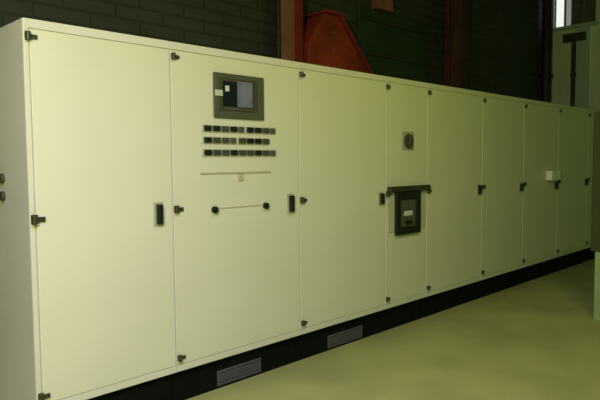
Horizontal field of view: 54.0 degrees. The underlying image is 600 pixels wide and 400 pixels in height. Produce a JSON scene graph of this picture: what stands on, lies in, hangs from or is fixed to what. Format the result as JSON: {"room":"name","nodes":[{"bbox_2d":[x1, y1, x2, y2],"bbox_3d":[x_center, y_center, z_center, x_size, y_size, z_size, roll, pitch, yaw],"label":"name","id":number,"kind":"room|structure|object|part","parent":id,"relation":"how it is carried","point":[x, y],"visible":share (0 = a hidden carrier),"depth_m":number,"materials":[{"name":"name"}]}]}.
{"room":"mechanical room","nodes":[
{"label":"mechanical room","id":0,"kind":"room"},
{"bbox_2d":[0,0,541,100],"bbox_3d":[-1.038,-1.293,5.186,0.250,4.900,15.000,3,5,45],"label":"wall","id":1,"kind":"structure","parent":0,"point":[505,36],"depth_m":6.08,"materials":[{"name":"grey brick"}]},
{"bbox_2d":[372,0,392,12],"bbox_3d":[0.955,-3.038,6.834,0.112,1.660,0.280,3,5,45],"label":"junction box","id":2,"kind":"object","parent":1,"relation":"attached to","point":[385,6],"visible":1,"depth_m":6.83,"materials":[{"name":"red paint"}]},
{"bbox_3d":[0.996,-2.328,6.844,0.012,0.240,0.280,3,5,45],"label":"lid","id":3,"kind":"part","parent":2,"relation":"part of","materials":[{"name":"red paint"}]},
{"bbox_2d":[357,6,425,81],"bbox_3d":[1.140,-1.755,7.131,0.058,0.938,1.350,3,5,45],"label":"wall panel","id":4,"kind":"object","parent":1,"relation":"attached to","point":[392,46],"visible":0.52,"depth_m":7.08,"materials":[{"name":"green paint"}]},
{"bbox_2d":[186,259,599,399],"bbox_3d":[2.190,1.392,2.372,9.100,0.150,15.300,3,5,45],"label":"floor","id":5,"kind":"structure","parent":0,"point":[539,338],"depth_m":4.44,"materials":[{"name":"concrete"}]},
{"bbox_2d":[0,18,175,399],"bbox_3d":[-1.327,0.171,3.493,0.838,2.200,0.849,3,5,45],"label":"tall cabinet","id":6,"kind":"object","parent":5,"relation":"on","point":[87,301],"visible":1,"depth_m":3.16,"materials":[{"name":"metal"}]},
{"bbox_3d":[-1.625,0.191,3.228,0.791,2.200,0.012,3,5,45],"label":"panel","id":7,"kind":"part","parent":6,"relation":"part of","materials":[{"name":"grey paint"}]},
{"bbox_3d":[-1.337,0.100,2.944,0.008,1.988,0.026,3,5,45],"label":"corner post","id":8,"kind":"part","parent":6,"relation":"part of","materials":[{"name":"metal"}]},
{"bbox_3d":[-1.058,-0.890,3.171,0.008,0.046,0.817,3,5,45],"label":"rail","id":9,"kind":"part","parent":6,"relation":"part of","materials":[{"name":"metal"}]},
{"bbox_3d":[-1.042,1.051,3.295,0.008,0.040,0.817,3,5,45],"label":"rail","id":10,"kind":"part","parent":6,"relation":"part of","materials":[{"name":"metal"}]},
{"bbox_3d":[-0.828,0.082,3.443,0.007,0.138,0.061,3,5,45],"label":"handle plate","id":11,"kind":"part","parent":6,"relation":"part of","materials":[{"name":"black plastic"}]},
{"bbox_3d":[-0.815,0.083,3.430,0.030,0.115,0.034,3,5,45],"label":"handle","id":12,"kind":"part","parent":6,"relation":"part of","materials":[{"name":"black plastic"}]},
{"bbox_2d":[169,41,299,399],"bbox_3d":[-0.650,0.122,4.172,0.838,2.200,1.068,3,5,45],"label":"tall cabinet","id":13,"kind":"object","parent":5,"relation":"on","point":[234,115],"visible":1,"depth_m":3.84,"materials":[{"name":"metal"}]},
{"bbox_3d":[-0.533,0.062,3.721,0.034,0.044,0.044,3,5,45],"label":"turn knob","id":14,"kind":"part","parent":13,"relation":"part of","materials":[{"name":"black plastic"}]},
{"bbox_3d":[-0.505,-0.674,3.703,0.005,0.037,0.068,3,5,45],"label":"label plate","id":15,"kind":"part","parent":13,"relation":"part of","materials":[{"name":"white plastic"}]},
{"bbox_3d":[-0.392,-0.938,3.838,0.008,0.046,1.068,3,5,45],"label":"rail","id":16,"kind":"part","parent":13,"relation":"part of","materials":[{"name":"metal"}]},
{"bbox_3d":[-0.411,-0.387,3.839,0.005,0.046,0.557,3,5,45],"label":"button rail","id":17,"kind":"part","parent":13,"relation":"part of","materials":[{"name":"black plastic"}]},
{"bbox_3d":[-0.376,1.003,3.963,0.008,0.040,1.068,3,5,45],"label":"rail","id":18,"kind":"part","parent":13,"relation":"part of","materials":[{"name":"metal"}]},
{"bbox_3d":[-0.388,-0.461,3.858,0.005,0.046,0.626,3,5,45],"label":"button rail","id":19,"kind":"part","parent":13,"relation":"part of","materials":[{"name":"black plastic"}]},
{"bbox_2d":[217,357,260,385],"bbox_3d":[-0.410,1.165,4.001,0.005,0.100,0.380,3,5,45],"label":"vent grille","id":20,"kind":"object","parent":13,"relation":"attached to","point":[231,373],"depth_m":3.99,"materials":[{"name":"grey metal"}]},
{"bbox_3d":[-0.386,-0.311,3.868,0.005,0.046,0.626,3,5,45],"label":"button rail","id":21,"kind":"part","parent":13,"relation":"part of","materials":[{"name":"black plastic"}]},
{"bbox_3d":[-0.228,0.040,4.027,0.034,0.044,0.044,3,5,45],"label":"turn knob","id":22,"kind":"part","parent":13,"relation":"part of","materials":[{"name":"black plastic"}]},
{"bbox_3d":[-0.069,0.025,4.205,0.007,0.138,0.061,3,5,45],"label":"handle plate","id":23,"kind":"part","parent":13,"relation":"part of","materials":[{"name":"black plastic"}]},
{"bbox_3d":[-0.055,0.026,4.191,0.030,0.115,0.034,3,5,45],"label":"handle","id":24,"kind":"part","parent":13,"relation":"part of","materials":[{"name":"black plastic"}]},
{"bbox_2d":[276,0,302,62],"bbox_3d":[-0.166,-1.333,5.714,0.236,4.899,0.338,3,5,45],"label":"steel column","id":25,"kind":"structure","parent":5,"relation":"on","point":[289,13],"depth_m":5.61,"materials":[{"name":"red metal"}]},
{"bbox_3d":[-0.015,-1.335,5.721,0.022,4.899,0.116,3,5,45],"label":"edge plate","id":26,"kind":"part","parent":25,"relation":"part of","materials":[{"name":"red metal"}]},
{"bbox_2d":[303,9,373,73],"bbox_3d":[0.387,-0.421,6.259,0.295,3.000,1.059,3,5,45],"label":"housing","id":27,"kind":"object","parent":5,"relation":"on","point":[328,40],"visible":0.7,"depth_m":5.97,"materials":[{"name":"paint"}]},
{"bbox_2d":[296,62,384,360],"bbox_3d":[0.092,0.068,4.917,0.838,2.200,1.033,3,5,45],"label":"tall cabinet","id":28,"kind":"object","parent":5,"relation":"on","point":[341,112],"visible":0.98,"depth_m":4.60,"materials":[{"name":"metal"}]},
{"bbox_3d":[0.350,-0.992,4.582,0.008,0.046,1.033,3,5,45],"label":"rail","id":29,"kind":"part","parent":28,"relation":"part of","materials":[{"name":"metal"}]},
{"bbox_3d":[0.366,0.949,4.707,0.008,0.040,1.033,3,5,45],"label":"rail","id":30,"kind":"part","parent":28,"relation":"part of","materials":[{"name":"metal"}]},
{"bbox_2d":[327,325,361,348],"bbox_3d":[0.370,1.109,4.782,0.005,0.100,0.430,3,5,45],"label":"vent grille","id":31,"kind":"object","parent":28,"relation":"attached to","point":[346,335],"depth_m":4.77,"materials":[{"name":"grey metal"}]},
{"bbox_3d":[0.681,-0.011,4.957,0.007,0.108,0.065,3,5,45],"label":"handle plate","id":32,"kind":"part","parent":28,"relation":"part of","materials":[{"name":"black plastic"}]},
{"bbox_3d":[0.694,-0.011,4.944,0.030,0.090,0.036,3,5,45],"label":"handle","id":33,"kind":"part","parent":28,"relation":"part of","materials":[{"name":"black plastic"}]},
{"bbox_2d":[380,76,430,331],"bbox_3d":[0.685,0.026,5.504,0.846,2.200,0.634,3,5,45],"label":"tall cabinet","id":34,"kind":"object","parent":5,"relation":"on","point":[406,187],"visible":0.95,"depth_m":5.21,"materials":[{"name":"metal"}]},
{"bbox_3d":[0.955,0.907,5.297,0.008,0.040,0.633,3,5,45],"label":"rail","id":35,"kind":"part","parent":34,"relation":"part of","materials":[{"name":"metal"}]},
{"bbox_3d":[0.940,-1.034,5.173,0.008,0.046,0.633,3,5,45],"label":"rail","id":36,"kind":"part","parent":34,"relation":"part of","materials":[{"name":"metal"}]},
{"bbox_3d":[0.954,0.097,5.240,0.005,0.343,0.575,3,5,45],"label":"mounting plate","id":37,"kind":"part","parent":34,"relation":"part of","materials":[{"name":"black metal"}]},
{"bbox_2d":[402,131,413,149],"bbox_3d":[0.968,-0.523,5.191,0.046,0.160,0.178,3,5,45],"label":"switch plate","id":38,"kind":"object","parent":34,"relation":"attached to","point":[407,136],"depth_m":5.17,"materials":[{"name":"grey plastic"}]},
{"bbox_2d":[387,185,430,191],"bbox_3d":[0.974,-0.104,5.220,0.044,0.046,0.615,3,5,45],"label":"hood","id":39,"kind":"object","parent":34,"relation":"attached to","point":[390,188],"depth_m":5.18,"materials":[{"name":"metal"}]},
{"bbox_2d":[421,83,482,317],"bbox_3d":[1.276,-0.018,6.102,0.838,2.200,1.048,3,5,45],"label":"tall cabinet","id":40,"kind":"object","parent":5,"relation":"on","point":[454,115],"visible":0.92,"depth_m":5.80,"materials":[{"name":"metal"}]},
{"bbox_3d":[1.550,0.864,5.893,0.008,0.040,1.048,3,5,45],"label":"rail","id":41,"kind":"part","parent":40,"relation":"part of","materials":[{"name":"metal"}]},
{"bbox_3d":[1.534,-1.077,5.768,0.008,0.046,1.048,3,5,45],"label":"rail","id":42,"kind":"part","parent":40,"relation":"part of","materials":[{"name":"metal"}]},
{"bbox_3d":[1.877,-0.109,6.128,0.030,0.090,0.040,3,5,45],"label":"handle","id":43,"kind":"part","parent":40,"relation":"part of","materials":[{"name":"black plastic"}]},
{"bbox_2d":[445,0,468,88],"bbox_3d":[2.060,-1.494,7.945,0.236,4.899,0.428,3,5,45],"label":"steel column","id":44,"kind":"structure","parent":5,"relation":"on","point":[456,11],"depth_m":7.85,"materials":[{"name":"red metal"}]},
{"bbox_3d":[2.216,-1.496,7.957,0.022,4.899,0.190,3,5,45],"label":"edge plate","id":45,"kind":"part","parent":44,"relation":"part of","materials":[{"name":"brown paint"}]},
{"bbox_2d":[476,92,523,298],"bbox_3d":[1.997,-0.070,6.825,0.838,2.200,0.993,3,5,45],"label":"tall cabinet","id":46,"kind":"object","parent":5,"relation":"on","point":[502,115],"visible":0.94,"depth_m":6.53,"materials":[{"name":"metal"}]},
{"bbox_3d":[2.271,0.811,6.616,0.008,0.040,0.993,3,5,45],"label":"rail","id":47,"kind":"part","parent":46,"relation":"part of","materials":[{"name":"metal"}]},
{"bbox_3d":[2.255,-1.130,6.491,0.008,0.046,0.993,3,5,45],"label":"rail","id":48,"kind":"part","parent":46,"relation":"part of","materials":[{"name":"metal"}]},
{"bbox_3d":[2.578,-0.150,6.831,0.030,0.085,0.045,3,5,45],"label":"handle","id":49,"kind":"part","parent":46,"relation":"part of","materials":[{"name":"black plastic"}]},
{"bbox_2d":[517,99,560,284],"bbox_3d":[2.723,-0.120,7.523,0.880,2.200,1.018,3,5,45],"label":"tall cabinet","id":50,"kind":"object","parent":5,"relation":"on","point":[541,174],"visible":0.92,"depth_m":7.24,"materials":[{"name":"metal"}]},
{"bbox_3d":[2.982,0.760,7.328,0.008,0.040,1.018,3,5,45],"label":"rail","id":51,"kind":"part","parent":50,"relation":"part of","materials":[{"name":"metal"}]},
{"bbox_3d":[2.966,-1.181,7.204,0.008,0.046,1.018,3,5,45],"label":"rail","id":52,"kind":"part","parent":50,"relation":"part of","materials":[{"name":"metal"}]},
{"bbox_3d":[3.216,-0.309,7.391,0.010,0.125,0.270,3,5,45],"label":"lid","id":53,"kind":"part","parent":50,"relation":"part of","materials":[{"name":"white plastic"}]},
{"bbox_2d":[539,0,552,102],"bbox_3d":[4.215,-1.650,10.103,0.213,4.899,0.216,3,5,45],"label":"pipe","id":54,"kind":"object","parent":5,"relation":"on","point":[546,54],"visible":0.29,"depth_m":9.99,"materials":[{"name":"black metal"}]},
{"bbox_2d":[552,104,588,272],"bbox_3d":[3.441,-0.174,8.273,0.838,2.200,1.058,3,5,45],"label":"tall cabinet","id":55,"kind":"object","parent":5,"relation":"on","point":[573,121],"visible":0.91,"depth_m":7.98,"materials":[{"name":"metal"}]},
{"bbox_3d":[3.715,0.707,8.063,0.008,0.040,1.058,3,5,45],"label":"rail","id":56,"kind":"part","parent":55,"relation":"part of","materials":[{"name":"metal"}]},
{"bbox_3d":[3.699,-1.234,7.939,0.008,0.046,1.058,3,5,45],"label":"rail","id":57,"kind":"part","parent":55,"relation":"part of","materials":[{"name":"metal"}]},
{"bbox_2d":[581,109,599,262],"bbox_3d":[4.180,-0.228,9.013,0.838,2.200,1.033,3,5,45],"label":"tall cabinet","id":58,"kind":"object","parent":5,"relation":"on","point":[587,254],"visible":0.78,"depth_m":8.46,"materials":[{"name":"metal"}]},
{"bbox_3d":[4.447,-0.316,8.741,0.008,1.896,1.029,3,5,45],"label":"door","id":59,"kind":"part","parent":58,"relation":"part of","materials":[{"name":"beige paint"}]},
{"bbox_2d":[591,112,599,320],"bbox_3d":[3.097,0.155,5.365,0.672,1.920,0.500,3,5,45],"label":"tall cabinet","id":60,"kind":"object","parent":5,"relation":"on","point":[595,212],"visible":1,"depth_m":5.39,"materials":[{"name":"white metal"}]},
{"bbox_2d":[551,0,599,110],"bbox_3d":[7.460,-1.509,7.477,9.050,4.900,0.250,3,5,45],"label":"wall","id":61,"kind":"structure","parent":0,"point":[561,52],"depth_m":10.10,"materials":[{"name":"paint"}]},
{"bbox_2d":[570,42,575,106],"bbox_3d":[4.649,-0.936,10.075,0.093,3.470,0.094,3,5,45],"label":"riser pipe","id":62,"kind":"object","parent":61,"relation":"attached to","point":[573,46],"visible":0.27,"depth_m":9.98,"materials":[{"name":"black metal"}]},
{"bbox_2d":[553,0,598,30],"bbox_3d":[4.675,-3.365,9.951,0.749,0.904,0.190,3,5,45],"label":"window","id":63,"kind":"structure","parent":61,"relation":"in","point":[569,14],"depth_m":10.03,"materials":[{"name":"glass"}]},
{"bbox_3d":[4.519,-3.403,10.203,0.136,0.798,0.010,3,5,45],"label":"pane","id":64,"kind":"part","parent":63,"relation":"part of","materials":[{"name":"glass"}]},
{"bbox_3d":[4.621,-3.398,10.102,0.088,0.798,0.010,3,5,45],"label":"pane","id":65,"kind":"part","parent":63,"relation":"part of","materials":[{"name":"glass"}]},
{"bbox_3d":[4.666,-2.934,9.953,0.730,0.044,0.135,3,5,45],"label":"sill","id":66,"kind":"part","parent":63,"relation":"part of","materials":[{"name":"paint"}]},
{"bbox_3d":[4.735,-3.391,9.989,0.168,0.798,0.010,3,5,45],"label":"pane","id":67,"kind":"part","parent":63,"relation":"part of","materials":[{"name":"glass"}]},
{"bbox_3d":[4.876,-3.384,9.849,0.167,0.798,0.010,3,5,45],"label":"pane","id":68,"kind":"part","parent":63,"relation":"part of","materials":[{"name":"glass"}]},
{"bbox_2d":[576,26,589,108],"bbox_3d":[4.768,-1.051,9.976,0.180,3.710,0.060,3,5,45],"label":"pilaster","id":69,"kind":"object","parent":61,"relation":"attached to","point":[583,47],"visible":0.36,"depth_m":9.88,"materials":[{"name":"paint"}]},
{"bbox_2d":[562,31,585,42],"bbox_3d":[4.616,-2.739,9.906,0.360,0.130,0.078,3,5,45],"label":"cable tray","id":70,"kind":"object","parent":69,"relation":"attached to","point":[579,36],"visible":1,"depth_m":9.87,"materials":[{"name":"black metal"}]}
]}

